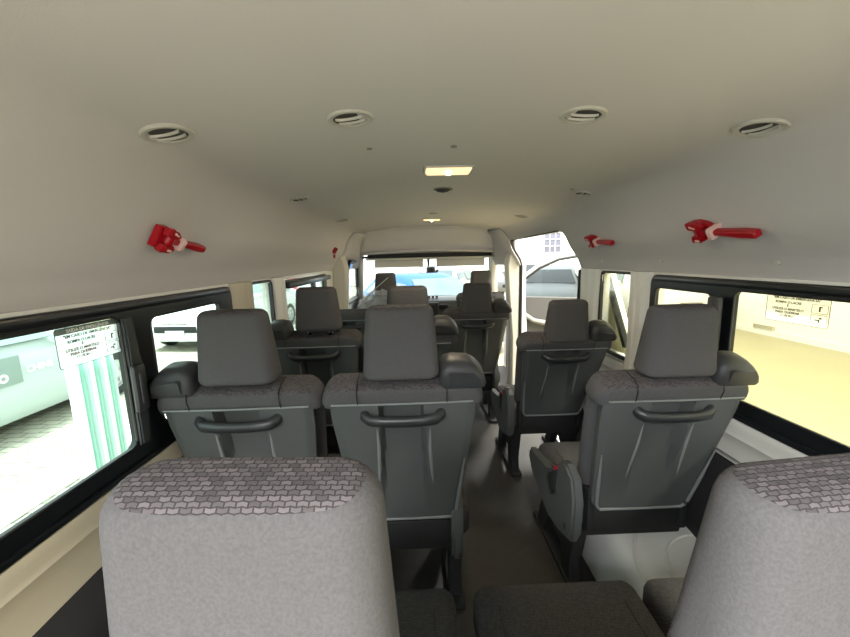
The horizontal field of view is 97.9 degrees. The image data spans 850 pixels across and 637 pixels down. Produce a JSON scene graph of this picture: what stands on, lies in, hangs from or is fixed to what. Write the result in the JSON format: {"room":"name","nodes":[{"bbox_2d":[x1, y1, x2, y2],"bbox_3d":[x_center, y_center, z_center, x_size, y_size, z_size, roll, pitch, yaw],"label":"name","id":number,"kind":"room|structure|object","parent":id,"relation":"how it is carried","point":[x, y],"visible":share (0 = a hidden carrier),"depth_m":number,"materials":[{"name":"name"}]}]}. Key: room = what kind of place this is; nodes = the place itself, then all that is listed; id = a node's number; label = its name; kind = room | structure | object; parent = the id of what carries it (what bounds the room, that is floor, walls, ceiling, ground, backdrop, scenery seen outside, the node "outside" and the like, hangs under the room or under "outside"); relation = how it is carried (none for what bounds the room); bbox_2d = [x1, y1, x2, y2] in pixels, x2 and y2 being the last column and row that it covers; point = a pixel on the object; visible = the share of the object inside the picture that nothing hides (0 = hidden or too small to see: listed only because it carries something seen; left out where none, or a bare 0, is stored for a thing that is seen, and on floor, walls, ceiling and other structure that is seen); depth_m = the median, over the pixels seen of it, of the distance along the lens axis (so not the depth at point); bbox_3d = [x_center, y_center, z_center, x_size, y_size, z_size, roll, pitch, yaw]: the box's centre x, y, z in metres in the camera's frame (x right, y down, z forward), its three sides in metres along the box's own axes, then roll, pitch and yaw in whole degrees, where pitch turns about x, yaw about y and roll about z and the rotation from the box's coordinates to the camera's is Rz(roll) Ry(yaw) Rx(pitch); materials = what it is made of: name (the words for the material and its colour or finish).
{"room":"vehicle interior","nodes":[
{"label":"vehicle interior","id":0,"kind":"room"},
{"bbox_2d":[0,271,357,636],"bbox_3d":[-0.817,0.497,2.261,0.095,1.500,5.250,-2,9,-1],"label":"wall","id":1,"kind":"structure","parent":0,"point":[84,614],"depth_m":0.81,"materials":[{"name":"black"}]},
{"bbox_2d":[0,440,184,636],"bbox_3d":[-0.766,0.495,0.971,0.049,0.192,2.600,-2,9,-1],"label":"trim","id":2,"kind":"structure","parent":1,"relation":"attached to","point":[37,585],"depth_m":0.74,"materials":[{"name":"beige plastic"}]},
{"bbox_2d":[0,287,232,573],"bbox_3d":[-0.751,0.221,0.706,0.046,0.447,1.663,-2,9,-1],"label":"window","id":3,"kind":"structure","parent":1,"relation":"in","point":[151,432],"depth_m":0.94,"materials":[{"name":"black"}]},
{"bbox_2d":[53,319,120,369],"bbox_3d":[-0.774,0.054,0.857,0.002,0.087,0.166,-2,9,-1],"label":"sticker","id":4,"kind":"object","parent":3,"relation":"attached to","point":[73,329],"visible":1,"depth_m":0.84,"materials":[{"name":"grey"}]},
{"bbox_2d":[228,281,254,308],"bbox_3d":[-0.778,0.071,1.627,0.030,0.460,0.230,-2,9,-1],"label":"trim","id":5,"kind":"structure","parent":1,"relation":"attached to","point":[242,295],"depth_m":1.55,"materials":[{"name":"beige plastic"}]},
{"bbox_2d":[252,280,275,321],"bbox_3d":[-0.794,0.031,1.802,0.020,0.425,0.320,-2,9,-1],"label":"window","id":6,"kind":"structure","parent":1,"relation":"in","point":[263,294],"depth_m":1.86,"materials":[{"name":"clear glass"}]},
{"bbox_2d":[270,277,287,319],"bbox_3d":[-0.784,0.006,2.034,0.040,0.460,0.185,-2,9,-1],"label":"trim","id":7,"kind":"structure","parent":1,"relation":"attached to","point":[279,287],"depth_m":1.97,"materials":[{"name":"white paint"}]},
{"bbox_2d":[285,274,330,329],"bbox_3d":[-0.798,-0.096,2.607,0.057,0.398,1.060,-2,9,-1],"label":"window","id":8,"kind":"structure","parent":1,"relation":"in","point":[320,280],"depth_m":2.31,"materials":[{"name":"clear glass"}]},
{"bbox_2d":[333,256,348,308],"bbox_3d":[-0.782,0.081,3.513,0.175,1.320,0.150,-2,9,-1],"label":"trim","id":9,"kind":"structure","parent":1,"relation":"attached to","point":[341,269],"depth_m":3.38,"materials":[{"name":"grey plastic"}]},
{"bbox_2d":[349,264,356,299],"bbox_3d":[-0.781,-0.402,4.028,0.096,0.430,1.000,-2,9,-1],"label":"window","id":10,"kind":"structure","parent":1,"relation":"in","point":[352,272],"depth_m":4.00,"materials":[{"name":"clear glass"}]},
{"bbox_2d":[347,260,358,303],"bbox_3d":[-0.777,-0.401,4.020,0.136,0.470,1.023,-2,9,-1],"label":"trim","id":11,"kind":"structure","parent":1,"relation":"attached to","point":[349,262],"depth_m":4.12,"materials":[{"name":"black plastic"}]},
{"bbox_2d":[342,232,365,268],"bbox_3d":[-0.689,-0.668,3.698,0.208,0.344,0.598,0,9,9],"label":"trim","id":12,"kind":"structure","parent":1,"relation":"attached to","point":[352,250],"depth_m":3.62,"materials":[{"name":"beige plastic"}]},
{"bbox_2d":[358,259,363,302],"bbox_3d":[-0.772,0.010,4.436,0.118,1.567,0.811,-3,9,-9],"label":"trim","id":13,"kind":"structure","parent":1,"relation":"attached to","point":[361,283],"depth_m":4.38,"materials":[{"name":"grey plastic"}]},
{"bbox_2d":[363,256,489,295],"bbox_3d":[0.013,-0.486,4.457,1.661,0.548,0.736,-2,9,-1],"label":"trim","id":14,"kind":"structure","parent":1,"relation":"attached to","point":[364,257],"depth_m":4.24,"materials":[{"name":"black plastic"}]},
{"bbox_2d":[419,259,437,272],"bbox_3d":[0.038,-0.592,4.121,0.219,0.169,0.054,-2,9,-1],"label":"mirror","id":15,"kind":"object","parent":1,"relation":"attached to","point":[425,269],"visible":0.95,"depth_m":4.11,"materials":[{"name":"black mirror"}]},
{"bbox_2d":[503,252,576,368],"bbox_3d":[1.421,0.015,4.345,1.061,1.576,0.398,5,11,36],"label":"front door","id":16,"kind":"structure","parent":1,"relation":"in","point":[536,307],"depth_m":4.29,"materials":[{"name":"white paint"}]},
{"bbox_2d":[0,0,849,313],"bbox_3d":[0.079,-0.402,1.665,1.906,0.450,4.310,-2,9,-1],"label":"ceiling","id":17,"kind":"structure","parent":0,"point":[83,196],"depth_m":0.76,"materials":[{"name":"grey fabric"}]},
{"bbox_2d":[138,123,195,144],"bbox_3d":[-0.542,-0.392,0.779,0.103,0.032,0.103,6,12,40],"label":"ceiling vent","id":18,"kind":"object","parent":17,"relation":"in","point":[166,133],"visible":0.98,"depth_m":0.77,"materials":[{"name":"grey plastic"}]},
{"bbox_2d":[148,128,187,140],"bbox_3d":[-0.542,-0.389,0.780,0.076,0.001,0.076,-12,9,0],"label":"vent slats","id":19,"kind":"object","parent":18,"relation":"on","point":[158,131],"depth_m":0.77,"materials":[{"name":"beige plastic"}]},
{"bbox_2d":[147,224,205,252],"bbox_3d":[-0.686,-0.222,1.056,0.067,0.074,0.223,-2,9,-1],"label":"hammer","id":20,"kind":"object","parent":17,"relation":"attached to","point":[165,239],"visible":1,"depth_m":0.97,"materials":[{"name":"red plastic"}]},
{"bbox_2d":[290,196,309,202],"bbox_3d":[-0.555,-0.532,1.642,0.090,0.028,0.090,6,12,40],"label":"ceiling vent","id":21,"kind":"object","parent":17,"relation":"in","point":[302,198],"visible":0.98,"depth_m":1.63,"materials":[{"name":"grey plastic"}]},
{"bbox_2d":[332,247,337,257],"bbox_3d":[-0.758,-0.548,3.090,0.046,0.091,0.146,-5,10,-21],"label":"hammer","id":22,"kind":"object","parent":17,"relation":"attached to","point":[335,249],"visible":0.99,"depth_m":3.04,"materials":[{"name":"red plastic"}]},
{"bbox_2d":[326,109,373,128],"bbox_3d":[-0.169,-0.456,0.837,0.106,0.024,0.106,-3,9,-11],"label":"ceiling vent","id":23,"kind":"object","parent":17,"relation":"in","point":[344,118],"visible":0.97,"depth_m":0.83,"materials":[{"name":"grey plastic"}]},
{"bbox_2d":[333,113,359,124],"bbox_3d":[-0.169,-0.453,0.838,0.078,0.001,0.078,-5,9,8],"label":"vent slats","id":24,"kind":"object","parent":23,"relation":"on","point":[349,115],"depth_m":0.82,"materials":[{"name":"beige plastic"}]},
{"bbox_2d":[422,218,440,221],"bbox_3d":[0.055,-0.813,3.062,0.154,0.023,0.089,-1,9,-1],"label":"recessed light","id":25,"kind":"object","parent":17,"relation":"in","point":[424,219],"visible":1,"depth_m":3.03,"materials":[{"name":"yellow plastic"}]},
{"bbox_2d":[433,187,452,192],"bbox_3d":[0.085,-0.606,1.755,0.094,0.016,0.094,-2,9,-1],"label":"ceiling vent","id":26,"kind":"object","parent":17,"relation":"in","point":[439,189],"visible":1,"depth_m":1.73,"materials":[{"name":"grey plastic"}]},
{"bbox_2d":[423,165,474,175],"bbox_3d":[0.086,-0.540,1.365,0.184,0.023,0.114,-2,9,-1],"label":"recessed light","id":27,"kind":"object","parent":17,"relation":"in","point":[432,170],"visible":1,"depth_m":1.33,"materials":[{"name":"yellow plastic"}]},
{"bbox_2d":[514,230,558,239],"bbox_3d":[0.822,-0.637,2.868,0.010,0.009,1.100,-2,9,-1],"label":"trim","id":28,"kind":"structure","parent":17,"relation":"attached to","point":[557,230],"depth_m":2.66,"materials":[{"name":"grey plastic"}]},
{"bbox_2d":[559,105,607,124],"bbox_3d":[0.363,-0.471,0.851,0.106,0.024,0.106,0,9,12],"label":"ceiling vent","id":29,"kind":"object","parent":17,"relation":"in","point":[585,115],"visible":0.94,"depth_m":0.84,"materials":[{"name":"grey plastic"}]},
{"bbox_2d":[570,110,600,120],"bbox_3d":[0.363,-0.468,0.852,0.078,0.001,0.078,4,9,4],"label":"vent slats","id":30,"kind":"object","parent":29,"relation":"on","point":[581,111],"depth_m":0.84,"materials":[{"name":"beige plastic"}]},
{"bbox_2d":[573,191,593,196],"bbox_3d":[0.715,-0.567,1.671,0.089,0.028,0.090,1,9,15],"label":"ceiling vent","id":31,"kind":"object","parent":17,"relation":"in","point":[577,193],"visible":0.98,"depth_m":1.67,"materials":[{"name":"grey plastic"}]},
{"bbox_2d":[584,234,614,247],"bbox_3d":[0.861,-0.385,1.830,0.065,0.071,0.215,-2,9,-1],"label":"hammer","id":32,"kind":"object","parent":17,"relation":"attached to","point":[594,241],"visible":1,"depth_m":1.85,"materials":[{"name":"red plastic"}]},
{"bbox_2d":[684,219,761,242],"bbox_3d":[0.881,-0.267,1.104,0.069,0.076,0.228,-2,9,-1],"label":"hammer","id":33,"kind":"object","parent":17,"relation":"attached to","point":[703,230],"visible":1,"depth_m":1.12,"materials":[{"name":"red plastic"}]},
{"bbox_2d":[731,118,790,137],"bbox_3d":[0.752,-0.429,0.829,0.103,0.032,0.104,1,10,16],"label":"ceiling vent","id":34,"kind":"object","parent":17,"relation":"in","point":[753,128],"visible":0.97,"depth_m":0.82,"materials":[{"name":"grey plastic"}]},
{"bbox_2d":[739,123,778,133],"bbox_3d":[0.752,-0.427,0.829,0.076,0.001,0.076,6,9,-17],"label":"vent slats","id":35,"kind":"object","parent":34,"relation":"on","point":[753,126],"depth_m":0.83,"materials":[{"name":"beige plastic"}]},
{"bbox_2d":[360,226,492,255],"bbox_3d":[0.019,-0.806,3.787,1.500,0.295,0.230,-2,9,-1],"label":"wall","id":36,"kind":"structure","parent":0,"point":[413,237],"depth_m":3.79,"materials":[{"name":"beige plastic"}]},
{"bbox_2d":[375,259,422,267],"bbox_3d":[-0.279,-0.592,3.963,0.520,0.088,0.051,-2,9,-1],"label":"sun visor","id":37,"kind":"object","parent":36,"relation":"attached to","point":[383,263],"visible":0.77,"depth_m":3.95,"materials":[{"name":"grey plastic"}]},
{"bbox_2d":[367,252,491,258],"bbox_3d":[0.047,-0.696,4.043,1.320,0.050,0.240,-2,9,-1],"label":"trim","id":38,"kind":"structure","parent":36,"relation":"attached to","point":[451,254],"depth_m":3.93,"materials":[{"name":"black plastic"}]},
{"bbox_2d":[366,256,493,260],"bbox_3d":[0.049,-0.653,4.010,1.360,0.022,0.200,-2,9,-1],"label":"trim","id":39,"kind":"structure","parent":36,"relation":"attached to","point":[457,257],"depth_m":3.91,"materials":[{"name":"grey plastic"}]},
{"bbox_2d":[436,258,484,265],"bbox_3d":[0.381,-0.611,3.977,0.520,0.088,0.051,-2,9,-1],"label":"sun visor","id":40,"kind":"object","parent":36,"relation":"attached to","point":[462,261],"visible":0.83,"depth_m":3.96,"materials":[{"name":"grey plastic"}]},
{"bbox_2d":[489,258,496,291],"bbox_3d":[0.827,-0.036,4.472,0.118,1.567,0.811,0,9,7],"label":"trim","id":41,"kind":"structure","parent":36,"relation":"attached to","point":[492,267],"depth_m":4.27,"materials":[{"name":"grey plastic"}]},
{"bbox_2d":[360,249,493,253],"bbox_3d":[0.017,-0.725,3.987,1.480,0.040,0.300,-2,9,-1],"label":"trim","id":42,"kind":"structure","parent":0,"point":[417,250],"depth_m":3.84,"materials":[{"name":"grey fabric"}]},
{"bbox_2d":[328,365,595,636],"bbox_3d":[0.105,0.963,2.245,1.800,0.060,5.020,-2,9,-1],"label":"floor","id":43,"kind":"structure","parent":0,"point":[504,543],"depth_m":1.70,"materials":[{"name":"plastic"}]},
{"bbox_2d":[148,308,340,457],"bbox_3d":[-0.529,0.501,1.381,0.473,1.156,0.664,-2,9,-1],"label":"passenger seat","id":44,"kind":"object","parent":43,"relation":"on","point":[236,400],"visible":0.43,"depth_m":1.03,"materials":[{"name":"grey fabric"}]},
{"bbox_2d":[328,453,340,456],"bbox_3d":[-0.524,0.688,1.462,0.424,0.114,0.415,-2,9,-1],"label":"seat cushion","id":45,"kind":"object","parent":44,"relation":"on","point":[329,455],"depth_m":1.62,"materials":[{"name":"fabric"}]},
{"bbox_2d":[99,457,458,636],"bbox_3d":[-0.131,0.617,0.660,0.468,1.136,0.735,-2,9,-1],"label":"passenger seat","id":46,"kind":"object","parent":43,"relation":"on","point":[208,546],"visible":1,"depth_m":0.24,"materials":[{"name":"grey fabric"}]},
{"bbox_2d":[395,588,458,636],"bbox_3d":[-0.129,0.788,0.774,0.424,0.114,0.415,-2,9,-1],"label":"seat cushion","id":47,"kind":"object","parent":46,"relation":"on","point":[420,612],"depth_m":0.89,"materials":[{"name":"fabric"}]},
{"bbox_2d":[271,287,362,451],"bbox_3d":[-0.533,0.382,2.102,0.473,1.162,0.664,-2,9,-1],"label":"passenger seat","id":48,"kind":"object","parent":43,"relation":"on","point":[318,346],"visible":0.41,"depth_m":1.75,"materials":[{"name":"grey fabric"}]},
{"bbox_2d":[340,309,366,365],"bbox_3d":[-0.527,0.363,2.869,0.468,0.954,0.664,-2,9,-1],"label":"passenger seat","id":49,"kind":"object","parent":43,"relation":"on","point":[351,318],"visible":0.09,"depth_m":2.50,"materials":[{"name":"grey fabric"}]},
{"bbox_2d":[375,273,396,290],"bbox_3d":[-0.366,0.100,3.835,0.468,1.158,0.643,-2,9,-1],"label":"seat","id":50,"kind":"object","parent":43,"relation":"on","point":[390,281],"visible":0.07,"depth_m":3.44,"materials":[{"name":"grey fabric"}]},
{"bbox_2d":[357,289,386,308],"bbox_3d":[-0.392,-0.093,3.412,0.606,0.376,0.148,-2,9,-1],"label":"plastic cover","id":51,"kind":"object","parent":50,"relation":"on","point":[376,297],"visible":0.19,"depth_m":3.35,"materials":[{"name":"grey plastic"}]},
{"bbox_2d":[322,304,485,609],"bbox_3d":[-0.062,0.487,1.392,0.473,1.156,0.664,-2,9,-1],"label":"passenger seat","id":52,"kind":"object","parent":43,"relation":"on","point":[408,417],"visible":0.84,"depth_m":1.08,"materials":[{"name":"grey fabric"}]},
{"bbox_2d":[462,484,468,533],"bbox_3d":[-0.061,0.674,1.472,0.424,0.114,0.415,-2,9,-1],"label":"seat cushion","id":53,"kind":"object","parent":52,"relation":"on","point":[465,505],"depth_m":1.28,"materials":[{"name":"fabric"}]},
{"bbox_2d":[359,295,456,315],"bbox_3d":[0.025,-0.016,4.531,1.600,0.548,0.667,-2,9,-1],"label":"dashboard","id":54,"kind":"object","parent":43,"relation":"on","point":[438,304],"visible":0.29,"depth_m":4.25,"materials":[{"name":"grey plastic"}]},
{"bbox_2d":[439,304,447,309],"bbox_3d":[0.209,-0.133,4.217,0.110,0.060,0.035,-2,9,-1],"label":"air vent","id":55,"kind":"object","parent":54,"relation":"attached to","point":[441,306],"depth_m":4.20,"materials":[{"name":"black plastic"}]},
{"bbox_2d":[362,285,458,360],"bbox_3d":[-0.075,0.371,2.113,0.473,1.156,0.664,-2,9,-1],"label":"passenger seat","id":56,"kind":"object","parent":43,"relation":"on","point":[446,329],"visible":0.06,"depth_m":1.73,"materials":[{"name":"grey fabric"}]},
{"bbox_2d":[442,282,511,422],"bbox_3d":[0.358,0.258,2.889,0.473,1.112,0.718,-2,9,-1],"label":"passenger seat","id":57,"kind":"object","parent":43,"relation":"on","point":[481,322],"visible":0.66,"depth_m":2.57,"materials":[{"name":"grey fabric"}]},
{"bbox_2d":[484,372,499,382],"bbox_3d":[0.358,0.418,2.992,0.424,0.114,0.415,-2,9,-1],"label":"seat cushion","id":58,"kind":"object","parent":57,"relation":"on","point":[488,376],"depth_m":2.78,"materials":[{"name":"fabric"}]},
{"bbox_2d":[456,270,504,306],"bbox_3d":[0.533,0.074,3.855,0.468,1.158,0.643,-2,9,-1],"label":"seat","id":59,"kind":"object","parent":43,"relation":"on","point":[477,276],"visible":0.07,"depth_m":3.47,"materials":[{"name":"grey fabric"}]},
{"bbox_2d":[490,299,616,476],"bbox_3d":[0.674,0.386,2.176,0.482,1.069,0.769,-2,9,-4],"label":"passenger seat","id":60,"kind":"object","parent":43,"relation":"on","point":[555,365],"visible":0.94,"depth_m":1.92,"materials":[{"name":"grey plastic"}]},
{"bbox_2d":[496,385,583,425],"bbox_3d":[0.692,0.523,2.294,0.424,0.114,0.415,-2,9,-1],"label":"seat cushion","id":61,"kind":"object","parent":60,"relation":"on","point":[560,420],"depth_m":2.08,"materials":[{"name":"fabric"}]},
{"bbox_2d":[529,303,758,582],"bbox_3d":[0.723,0.472,1.432,0.495,1.134,0.681,-2,9,-1],"label":"passenger seat","id":62,"kind":"object","parent":43,"relation":"on","point":[651,432],"visible":0.97,"depth_m":1.17,"materials":[{"name":"grey fabric"}]},
{"bbox_2d":[538,441,687,521],"bbox_3d":[0.735,0.647,1.520,0.424,0.114,0.415,-2,9,-1],"label":"seat cushion","id":63,"kind":"object","parent":62,"relation":"on","point":[552,453],"depth_m":1.31,"materials":[{"name":"fabric"}]},
{"bbox_2d":[473,453,849,636],"bbox_3d":[0.339,0.615,0.673,0.468,1.114,0.735,-2,9,-1],"label":"passenger seat","id":64,"kind":"object","parent":43,"relation":"on","point":[770,557],"visible":1,"depth_m":0.29,"materials":[{"name":"grey fabric"}]},
{"bbox_2d":[473,580,664,636],"bbox_3d":[0.341,0.775,0.785,0.424,0.114,0.415,-2,9,-1],"label":"seat cushion","id":65,"kind":"object","parent":64,"relation":"on","point":[613,608],"depth_m":0.89,"materials":[{"name":"fabric"}]},
{"bbox_2d":[642,577,684,636],"bbox_3d":[0.787,0.616,0.685,0.468,1.085,0.735,-2,9,-1],"label":"passenger seat","id":66,"kind":"object","parent":43,"relation":"on","point":[660,595],"visible":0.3,"depth_m":0.93,"materials":[{"name":"grey fabric"}]},
{"bbox_2d":[522,265,849,538],"bbox_3d":[1.014,0.532,1.759,0.090,1.500,4.150,-2,9,-1],"label":"wall","id":67,"kind":"structure","parent":0,"point":[696,507],"depth_m":1.31,"materials":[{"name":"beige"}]},
{"bbox_2d":[488,229,520,264],"bbox_3d":[0.738,-0.710,3.730,0.208,0.344,0.598,-3,9,-12],"label":"trim","id":68,"kind":"structure","parent":67,"relation":"attached to","point":[502,246],"depth_m":3.65,"materials":[{"name":"beige plastic"}]},
{"bbox_2d":[504,252,522,384],"bbox_3d":[0.878,0.010,3.698,0.175,1.320,0.150,-2,9,-1],"label":"trim","id":69,"kind":"structure","parent":67,"relation":"attached to","point":[511,269],"depth_m":3.62,"materials":[{"name":"grey plastic"}]},
{"bbox_2d":[510,240,522,335],"bbox_3d":[0.862,-0.038,3.590,0.171,1.449,0.082,-9,12,-38],"label":"trim","id":70,"kind":"structure","parent":67,"relation":"attached to","point":[511,241],"depth_m":3.56,"materials":[{"name":"beige plastic"}]},
{"bbox_2d":[577,270,580,298],"bbox_3d":[0.969,0.288,2.365,0.026,1.190,0.026,2,10,21],"label":"trim","id":71,"kind":"structure","parent":67,"relation":"attached to","point":[579,271],"depth_m":2.28,"materials":[{"name":"black rubber"}]},
{"bbox_2d":[580,268,602,409],"bbox_3d":[0.953,0.162,2.177,0.035,0.900,0.255,-2,9,-1],"label":"trim","id":72,"kind":"structure","parent":67,"relation":"attached to","point":[590,278],"depth_m":2.07,"materials":[{"name":"white paint"}]},
{"bbox_2d":[598,270,629,360],"bbox_3d":[0.968,-0.018,1.844,0.020,0.430,0.403,-2,9,-1],"label":"window","id":73,"kind":"structure","parent":67,"relation":"in","point":[606,293],"depth_m":1.95,"materials":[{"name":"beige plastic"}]},
{"bbox_2d":[614,274,627,353],"bbox_3d":[1.078,0.385,1.844,0.070,1.360,1.160,-2,9,-1],"label":"sliding door","id":74,"kind":"structure","parent":67,"relation":"in","point":[620,317],"depth_m":2.01,"materials":[{"name":"beige paint"}]},
{"bbox_2d":[582,526,695,599],"bbox_3d":[0.864,0.903,1.486,0.375,0.262,0.720,-2,9,-1],"label":"trim","id":75,"kind":"structure","parent":67,"relation":"attached to","point":[609,557],"depth_m":1.33,"materials":[{"name":"white paint"}]},
{"bbox_2d":[624,271,654,369],"bbox_3d":[0.962,0.018,1.683,0.030,0.460,0.195,-2,9,-1],"label":"trim","id":76,"kind":"structure","parent":67,"relation":"attached to","point":[640,282],"depth_m":1.66,"materials":[{"name":"white paint"}]},
{"bbox_2d":[599,354,806,462],"bbox_3d":[1.003,0.414,1.006,0.049,0.132,2.600,-2,9,-1],"label":"trim","id":77,"kind":"structure","parent":67,"relation":"attached to","point":[742,443],"depth_m":1.13,"materials":[{"name":"grey plastic"}]},
{"bbox_2d":[649,274,849,455],"bbox_3d":[0.977,0.164,0.765,0.063,0.440,1.705,-2,9,-1],"label":"window","id":78,"kind":"structure","parent":67,"relation":"in","point":[723,293],"depth_m":1.09,"materials":[{"name":"black"}]},
{"bbox_2d":[765,295,831,328],"bbox_3d":[0.989,-0.029,0.987,0.002,0.087,0.166,-2,9,-1],"label":"sticker","id":79,"kind":"object","parent":78,"relation":"attached to","point":[793,298],"visible":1,"depth_m":0.98,"materials":[{"name":"grey"}]},
{"label":"outside","id":80,"kind":"structure","parent":0,"visible":0},
{"bbox_2d":[736,292,849,345],"bbox_3d":[7.634,-1.014,3.084,0.200,4.300,26.000,-2,9,-1],"label":"wall","id":81,"kind":"structure","parent":80,"point":[752,309],"depth_m":7.37,"materials":[{"name":"white paint"}]},
{"bbox_2d":[753,323,774,331],"bbox_3d":[7.442,0.203,8.138,0.036,0.130,0.500,-2,9,-1],"label":"air vent","id":82,"kind":"object","parent":81,"relation":"in","point":[761,326],"visible":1,"depth_m":8.10,"materials":[{"name":"beige"}]},
{"bbox_2d":[736,324,849,352],"bbox_3d":[7.571,1.052,3.415,0.030,0.120,26.000,-2,9,-1],"label":"baseboard","id":83,"kind":"structure","parent":81,"relation":"attached to","point":[833,346],"depth_m":7.38,"materials":[{"name":"white"}]},
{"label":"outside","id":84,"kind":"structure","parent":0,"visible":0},
{"bbox_2d":[0,285,368,533],"bbox_3d":[-8.142,0.179,11.966,17.800,0.100,44.000,-2,9,-1],"label":"paving","id":85,"kind":"object","parent":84,"point":[32,445],"depth_m":4.00,"materials":[{"name":"concrete"}]},
{"bbox_2d":[0,327,123,426],"bbox_3d":[-5.297,0.590,3.930,2.144,1.508,4.255,-2,9,-1],"label":"parked car","id":86,"kind":"object","parent":85,"relation":"on","point":[40,389],"visible":0.38,"depth_m":4.26,"materials":[{"name":"grey paint"}]},
{"bbox_2d":[0,355,23,388],"bbox_3d":[-4.372,0.577,3.763,0.014,0.300,0.500,-2,9,-1],"label":"door sign","id":87,"kind":"object","parent":86,"relation":"attached to","point":[10,367],"visible":1,"depth_m":3.90,"materials":[{"name":"grey"}]},
{"bbox_2d":[27,359,52,371],"bbox_3d":[-4.380,0.536,4.213,0.001,0.076,0.295,-2,9,-1],"label":"lettering","id":88,"kind":"object","parent":86,"relation":"attached to","point":[43,363],"visible":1,"depth_m":4.21,"materials":[{"name":"white paint"}]},
{"bbox_2d":[50,331,71,340],"bbox_3d":[-4.340,0.195,4.432,0.185,0.117,0.120,-2,9,-1],"label":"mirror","id":89,"kind":"object","parent":86,"relation":"attached to","point":[61,337],"depth_m":4.38,"materials":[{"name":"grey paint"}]},
{"bbox_2d":[0,414,166,529],"bbox_3d":[-3.211,1.370,3.375,0.350,0.040,9.000,-2,9,-1],"label":"kerb","id":90,"kind":"object","parent":85,"relation":"on","point":[20,501],"visible":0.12,"depth_m":3.05,"materials":[{"name":"white concrete"}]},
{"bbox_2d":[63,346,127,477],"bbox_3d":[-1.998,0.861,2.324,0.059,1.320,0.422,-4,10,-16],"label":"pillar","id":91,"kind":"structure","parent":85,"relation":"on","point":[93,391],"depth_m":2.21,"materials":[{"name":"white"}]},
{"bbox_2d":[88,319,113,331],"bbox_3d":[-4.810,-0.378,5.482,0.400,2.900,0.400,-2,9,-1],"label":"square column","id":92,"kind":"structure","parent":85,"relation":"on","point":[111,329],"depth_m":5.42,"materials":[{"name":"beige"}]},
{"bbox_2d":[152,304,213,344],"bbox_3d":[-5.008,-0.350,9.709,2.144,1.508,4.255,-1,9,5],"label":"parked car","id":93,"kind":"object","parent":85,"relation":"on","point":[173,328],"visible":0.23,"depth_m":7.71,"materials":[{"name":"white paint"}]},
{"bbox_2d":[153,326,196,332],"bbox_3d":[-5.196,0.236,7.698,0.950,0.140,0.050,-1,9,5],"label":"grille","id":94,"kind":"object","parent":93,"relation":"attached to","point":[156,329],"depth_m":7.67,"materials":[{"name":"black"}]},
{"bbox_2d":[364,272,503,341],"bbox_3d":[0.043,-0.273,8.444,2.144,1.508,4.255,-7,11,-30],"label":"parked car","id":95,"kind":"object","parent":85,"relation":"on","point":[435,283],"visible":0.02,"depth_m":7.95,"materials":[{"name":"blue paint"}]},
{"bbox_2d":[437,266,471,283],"bbox_3d":[0.667,-1.183,13.988,2.144,1.508,4.255,3,10,24],"label":"parked car","id":96,"kind":"object","parent":85,"relation":"on","point":[463,274],"visible":0.06,"depth_m":13.63,"materials":[{"name":"grey paint"}]},
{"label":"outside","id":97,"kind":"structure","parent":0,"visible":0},
{"bbox_2d":[495,282,849,445],"bbox_3d":[8.197,-0.291,12.335,14.900,0.100,44.000,-2,9,-1],"label":"wall","id":98,"kind":"structure","parent":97,"point":[808,386],"depth_m":5.17,"materials":[{"name":"yellow paint"}]},
{"bbox_2d":[497,262,538,293],"bbox_3d":[5.038,-2.042,18.631,2.144,1.508,4.255,4,11,30],"label":"parked car","id":99,"kind":"object","parent":98,"relation":"on","point":[501,281],"visible":0.23,"depth_m":17.43,"materials":[{"name":"grey paint"}]},
{"bbox_2d":[526,265,577,296],"bbox_3d":[4.028,-0.913,11.791,2.144,1.508,4.255,2,10,21],"label":"parked car","id":100,"kind":"object","parent":98,"relation":"on","point":[551,280],"visible":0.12,"depth_m":10.83,"materials":[{"name":"grey paint"}]},
{"bbox_2d":[616,274,708,313],"bbox_3d":[6.361,-0.836,10.953,2.144,1.508,4.255,-2,9,-1],"label":"parked car","id":101,"kind":"object","parent":98,"relation":"on","point":[670,296],"visible":0.14,"depth_m":9.10,"materials":[{"name":"white paint"}]},
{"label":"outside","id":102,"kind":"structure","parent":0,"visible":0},
{"bbox_2d":[306,233,580,284],"bbox_3d":[-0.640,-5.981,26.378,40.000,7.000,0.300,-2,9,-1],"label":"wall","id":103,"kind":"structure","parent":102,"point":[532,248],"depth_m":26.63,"materials":[{"name":"white"}]},
{"bbox_2d":[543,232,561,252],"bbox_3d":[9.129,-5.438,26.511,1.300,1.500,0.095,-2,9,-1],"label":"window","id":104,"kind":"structure","parent":103,"relation":"in","point":[551,242],"depth_m":26.50,"materials":[{"name":"white glass"}]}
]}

